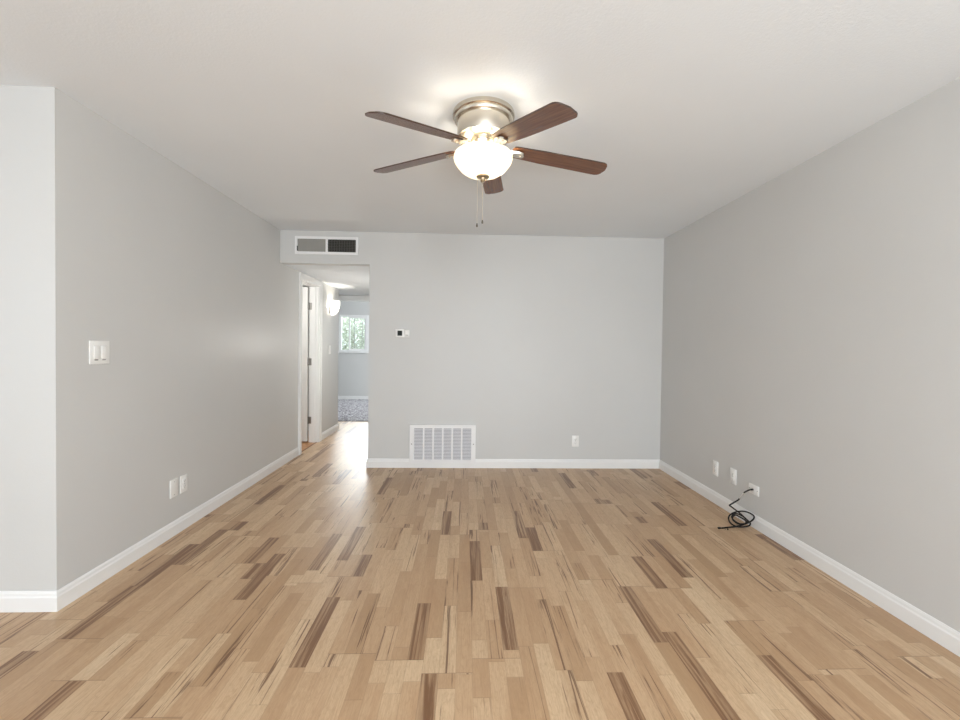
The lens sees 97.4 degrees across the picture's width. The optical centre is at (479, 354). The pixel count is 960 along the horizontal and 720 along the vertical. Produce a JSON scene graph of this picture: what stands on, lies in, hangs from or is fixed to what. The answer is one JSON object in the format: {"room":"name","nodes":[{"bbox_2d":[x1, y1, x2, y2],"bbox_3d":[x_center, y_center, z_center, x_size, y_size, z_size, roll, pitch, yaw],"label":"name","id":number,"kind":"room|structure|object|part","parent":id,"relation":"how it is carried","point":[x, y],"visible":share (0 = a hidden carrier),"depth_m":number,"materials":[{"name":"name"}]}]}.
{"room":"empty living room","nodes":[
{"label":"empty living room","id":0,"kind":"room"},
{"bbox_2d":[0,85,79,590],"bbox_3d":[-3.375,-0.033,1.978,2.791,2.440,0.120,1,1,-2],"label":"wall","id":1,"kind":"structure","parent":0,"point":[40,433],"depth_m":1.97,"materials":[{"name":"paint"}]},
{"bbox_2d":[0,591,56,611],"bbox_3d":[-3.332,1.141,1.933,2.704,0.094,0.013,1,1,-2],"label":"baseboard","id":2,"kind":"structure","parent":1,"relation":"attached to","point":[10,601],"depth_m":1.97,"materials":[{"name":"paint"}]},
{"bbox_2d":[78,102,338,575],"bbox_3d":[-2.116,-0.055,4.216,0.118,2.440,4.266,1,1,-2],"label":"wall","id":3,"kind":"structure","parent":0,"point":[193,299],"depth_m":2.75,"materials":[{"name":"paint"}]},
{"bbox_2d":[89,341,109,363],"bbox_3d":[-1.982,-0.012,2.199,0.010,0.121,0.119,1,1,-2],"label":"light switch","id":4,"kind":"object","parent":3,"relation":"attached to","point":[99,351],"visible":1,"depth_m":2.19,"materials":[{"name":"plastic"}]},
{"bbox_2d":[170,478,177,498],"bbox_3d":[-2.014,0.879,2.775,0.007,0.118,0.072,1,1,-2],"label":"wall outlet","id":5,"kind":"object","parent":3,"relation":"attached to","point":[173,483],"visible":1,"depth_m":2.77,"materials":[{"name":"plastic"}]},
{"bbox_2d":[57,447,298,611],"bbox_3d":[-2.037,1.133,3.409,0.013,0.094,2.874,1,1,-2],"label":"baseboard","id":6,"kind":"structure","parent":3,"relation":"attached to","point":[75,589],"depth_m":2.58,"materials":[{"name":"paint"}]},
{"bbox_2d":[180,474,187,493],"bbox_3d":[-2.017,0.877,2.873,0.009,0.118,0.072,1,1,-2],"label":"wall outlet","id":7,"kind":"object","parent":3,"relation":"attached to","point":[184,478],"visible":1,"depth_m":2.87,"materials":[{"name":"plastic"}]},
{"bbox_2d":[302,287,311,440],"bbox_3d":[-2.504,0.124,5.455,0.634,1.995,0.037,1,1,-2],"label":"door","id":8,"kind":"structure","parent":3,"relation":"in","point":[306,361],"depth_m":5.45,"materials":[{"name":"paint"}]},
{"bbox_2d":[298,272,322,454],"bbox_3d":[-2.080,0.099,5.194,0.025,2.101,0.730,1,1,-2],"label":"trim","id":9,"kind":"structure","parent":3,"relation":"attached to","point":[302,276],"depth_m":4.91,"materials":[{"name":"paint"}]},
{"bbox_2d":[322,423,338,439],"bbox_3d":[-2.126,1.089,5.980,0.013,0.094,0.805,1,1,-2],"label":"baseboard","id":10,"kind":"structure","parent":3,"relation":"attached to","point":[334,428],"depth_m":5.98,"materials":[{"name":"paint"}]},
{"bbox_2d":[329,300,339,315],"bbox_3d":[-2.043,-0.652,5.942,0.134,0.212,0.190,1,1,-2],"label":"wall sconce","id":11,"kind":"object","parent":3,"relation":"attached to","point":[334,306],"visible":1,"depth_m":5.88,"materials":[{"name":"glass"}]},
{"bbox_2d":[308,310,308,427],"bbox_3d":[-2.845,-0.013,5.165,1.273,2.307,2.120,1,1,-2],"label":"wall","id":12,"kind":"structure","parent":0,"point":[308,310],"depth_m":6.23,"materials":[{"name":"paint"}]},
{"bbox_2d":[286,265,369,294],"bbox_3d":[-2.141,-1.008,5.777,2.100,0.080,2.711,1,1,-2],"label":"ceiling","id":13,"kind":"structure","parent":0,"point":[350,280],"depth_m":5.12,"materials":[{"name":"paint"}]},
{"bbox_2d":[338,301,368,395],"bbox_3d":[-2.271,-0.129,8.495,5.450,2.440,2.940,1,1,-2],"label":"wall","id":14,"kind":"structure","parent":0,"point":[353,368],"depth_m":9.83,"materials":[{"name":"paint"}]},
{"bbox_2d":[338,396,367,399],"bbox_3d":[-2.333,1.020,9.858,5.250,0.095,0.013,1,1,-2],"label":"baseboard","id":15,"kind":"structure","parent":14,"relation":"attached to","point":[339,397],"depth_m":9.83,"materials":[{"name":"paint"}]},
{"bbox_2d":[338,315,368,352],"bbox_3d":[-2.255,-0.474,9.877,2.130,0.885,0.142,1,1,-2],"label":"window","id":16,"kind":"structure","parent":14,"relation":"in","point":[366,317],"depth_m":9.85,"materials":[{"name":"paint"}]},
{"bbox_3d":[-2.259,-0.044,9.841,2.130,0.026,0.055,1,1,-2],"label":"sill","id":17,"kind":"part","parent":16,"relation":"part of","materials":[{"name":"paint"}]},
{"bbox_2d":[351,318,362,348],"bbox_3d":[-2.812,-0.495,9.922,0.440,0.859,0.012,1,1,-2],"label":"window pane","id":18,"kind":"object","parent":16,"relation":"attached to","point":[354,346],"depth_m":9.91,"materials":[{"name":"clear glass"}]},
{"bbox_3d":[-2.865,-0.495,9.870,0.390,0.770,0.030,1,1,-2],"label":"sash","id":19,"kind":"part","parent":16,"relation":"part of","materials":[{"name":"glass"}]},
{"bbox_2d":[339,295,368,295],"bbox_3d":[-2.197,-0.154,7.087,2.100,2.540,0.120,1,1,-2],"label":"wall","id":20,"kind":"structure","parent":0,"point":[339,295],"depth_m":7.02,"materials":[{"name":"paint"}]},
{"bbox_2d":[339,296,368,301],"bbox_3d":[-2.000,0.072,7.090,1.220,2.092,0.135,1,1,-2],"label":"trim","id":21,"kind":"structure","parent":20,"relation":"attached to","point":[341,298],"depth_m":7.00,"materials":[{"name":"paint"}]},
{"bbox_2d":[280,230,663,458],"bbox_3d":[-0.066,-0.082,4.459,4.196,2.540,0.100,1,1,-2],"label":"wall","id":22,"kind":"structure","parent":0,"point":[535,343],"depth_m":4.42,"materials":[{"name":"paint"}]},
{"bbox_2d":[295,236,358,254],"bbox_3d":[-1.573,-1.120,4.330,0.644,0.182,0.016,1,1,-2],"label":"air vent","id":23,"kind":"object","parent":22,"relation":"in","point":[321,245],"visible":1,"depth_m":4.33,"materials":[{"name":"white metal"}]},
{"bbox_2d":[395,329,409,337],"bbox_3d":[-0.802,-0.221,4.367,0.148,0.087,0.027,1,1,-2],"label":"thermostat","id":24,"kind":"object","parent":22,"relation":"attached to","point":[403,333],"visible":1,"depth_m":4.36,"materials":[{"name":"plastic"}]},
{"bbox_2d":[409,424,475,462],"bbox_3d":[-0.389,0.932,4.400,0.686,0.398,0.028,1,1,-2],"label":"air vent","id":25,"kind":"object","parent":22,"relation":"in","point":[428,443],"visible":1,"depth_m":4.39,"materials":[{"name":"white metal"}]},
{"bbox_2d":[366,458,659,468],"bbox_3d":[0.368,1.147,4.438,3.100,0.094,0.013,1,1,-2],"label":"baseboard","id":26,"kind":"structure","parent":22,"relation":"attached to","point":[371,462],"depth_m":4.44,"materials":[{"name":"paint"}]},
{"bbox_2d":[572,436,578,446],"bbox_3d":[1.009,0.915,4.459,0.072,0.118,0.009,1,1,-2],"label":"wall outlet","id":27,"kind":"object","parent":22,"relation":"attached to","point":[575,439],"visible":1,"depth_m":4.46,"materials":[{"name":"plastic"}]},
{"bbox_2d":[0,421,959,719],"bbox_3d":[-1.347,1.261,2.112,6.887,0.100,9.970,1,1,-2],"label":"floor","id":28,"kind":"structure","parent":0,"point":[332,586],"depth_m":1.96,"materials":[{"name":"laminate"}]},
{"bbox_2d":[718,489,754,529],"bbox_3d":[1.824,1.099,3.050,0.273,0.275,0.188,1,1,-2],"label":"cord","id":29,"kind":"object","parent":28,"relation":"on","point":[740,525],"visible":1,"depth_m":3.05,"materials":[{"name":"black rubber"}]},
{"bbox_2d":[0,0,959,238],"bbox_3d":[-1.267,-1.255,0.714,6.887,0.100,7.259,1,1,-2],"label":"ceiling","id":30,"kind":"structure","parent":0,"point":[690,107],"depth_m":1.90,"materials":[{"name":"paint"}]},
{"bbox_2d":[365,96,606,226],"bbox_3d":[0.040,-0.928,2.164,1.263,0.568,1.256,1,1,-2],"label":"ceiling fan","id":31,"kind":"object","parent":30,"relation":"hanging from","point":[485,125],"visible":1,"depth_m":2.02,"materials":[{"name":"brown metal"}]},
{"bbox_3d":[-0.354,-1.047,2.301,0.518,0.006,0.122,-1,15,25],"label":"blade","id":32,"kind":"part","parent":31,"relation":"part of","materials":[{"name":"brown wood"}]},
{"bbox_3d":[-0.259,-0.987,1.834,0.122,0.007,0.518,20,23,39],"label":"blade","id":33,"kind":"part","parent":31,"relation":"part of","materials":[{"name":"brown wood"}]},
{"bbox_3d":[0.015,-0.957,2.131,0.296,0.111,0.296,1,1,-2],"label":"lamp shade","id":34,"kind":"part","parent":31,"relation":"part of","materials":[{"name":"white glass"}]},
{"bbox_3d":[0.066,-1.063,2.535,0.122,0.006,0.518,-8,0,7],"label":"blade","id":35,"kind":"part","parent":31,"relation":"part of","materials":[{"name":"brown wood"}]},
{"bbox_3d":[0.211,-0.967,1.779,0.122,0.006,0.518,9,7,-30],"label":"blade","id":36,"kind":"part","parent":31,"relation":"part of","materials":[{"name":"brown wood"}]},
{"bbox_3d":[0.416,-1.014,2.208,0.518,0.007,0.122,6,-4,-11],"label":"blade","id":37,"kind":"part","parent":31,"relation":"part of","materials":[{"name":"brown wood"}]},
{"bbox_2d":[660,77,959,631],"bbox_3d":[2.108,0.056,0.854,0.100,2.440,7.259,1,1,-2],"label":"wall","id":38,"kind":"structure","parent":0,"point":[811,324],"depth_m":2.35,"materials":[{"name":"paint"}]},
{"bbox_2d":[712,460,717,475],"bbox_3d":[1.950,0.942,3.497,0.009,0.118,0.072,1,1,-2],"label":"wall outlet","id":39,"kind":"object","parent":38,"relation":"attached to","point":[715,464],"visible":1,"depth_m":3.49,"materials":[{"name":"plastic"}]},
{"bbox_2d":[730,468,736,484],"bbox_3d":[1.958,0.942,3.264,0.009,0.118,0.072,1,1,-2],"label":"wall outlet","id":40,"kind":"object","parent":38,"relation":"attached to","point":[733,472],"visible":1,"depth_m":3.26,"materials":[{"name":"plastic"}]},
{"bbox_2d":[748,483,758,496],"bbox_3d":[1.966,0.970,3.031,0.009,0.070,0.106,1,1,-2],"label":"cable wall plate","id":41,"kind":"object","parent":38,"relation":"attached to","point":[755,491],"visible":1,"depth_m":3.02,"materials":[{"name":"plastic"}]},
{"bbox_2d":[659,460,959,656],"bbox_3d":[2.035,1.228,0.922,0.013,0.094,7.159,1,1,-2],"label":"baseboard","id":42,"kind":"structure","parent":38,"relation":"attached to","point":[939,632],"depth_m":2.29,"materials":[{"name":"paint"}]},
{"bbox_3d":[-2.286,1.140,8.467,5.250,0.103,2.800,1,1,-2],"label":"floor","id":43,"kind":"structure","parent":0,"visible":0},
{"bbox_2d":[338,399,367,420],"bbox_3d":[-2.659,1.071,8.439,2.500,0.016,2.802,1,1,-2],"label":"floor","id":44,"kind":"structure","parent":43,"relation":"on","point":[348,409],"depth_m":8.17,"materials":[{"name":"grey carpet"}]},
{"label":"outside","id":45,"kind":"structure","parent":0,"visible":0},
{"bbox_3d":[-2.642,1.026,18.000,20.000,0.100,15.880,1,1,-2],"label":"ground","id":46,"kind":"structure","parent":45,"visible":0},
{"bbox_2d":[342,317,364,349],"bbox_3d":[-3.441,-0.415,11.487,1.753,2.988,1.790,1,1,-2],"label":"tree","id":47,"kind":"object","parent":46,"relation":"on","point":[345,320],"visible":0.24,"depth_m":11.01,"materials":[{"name":"green plant"}]}
]}

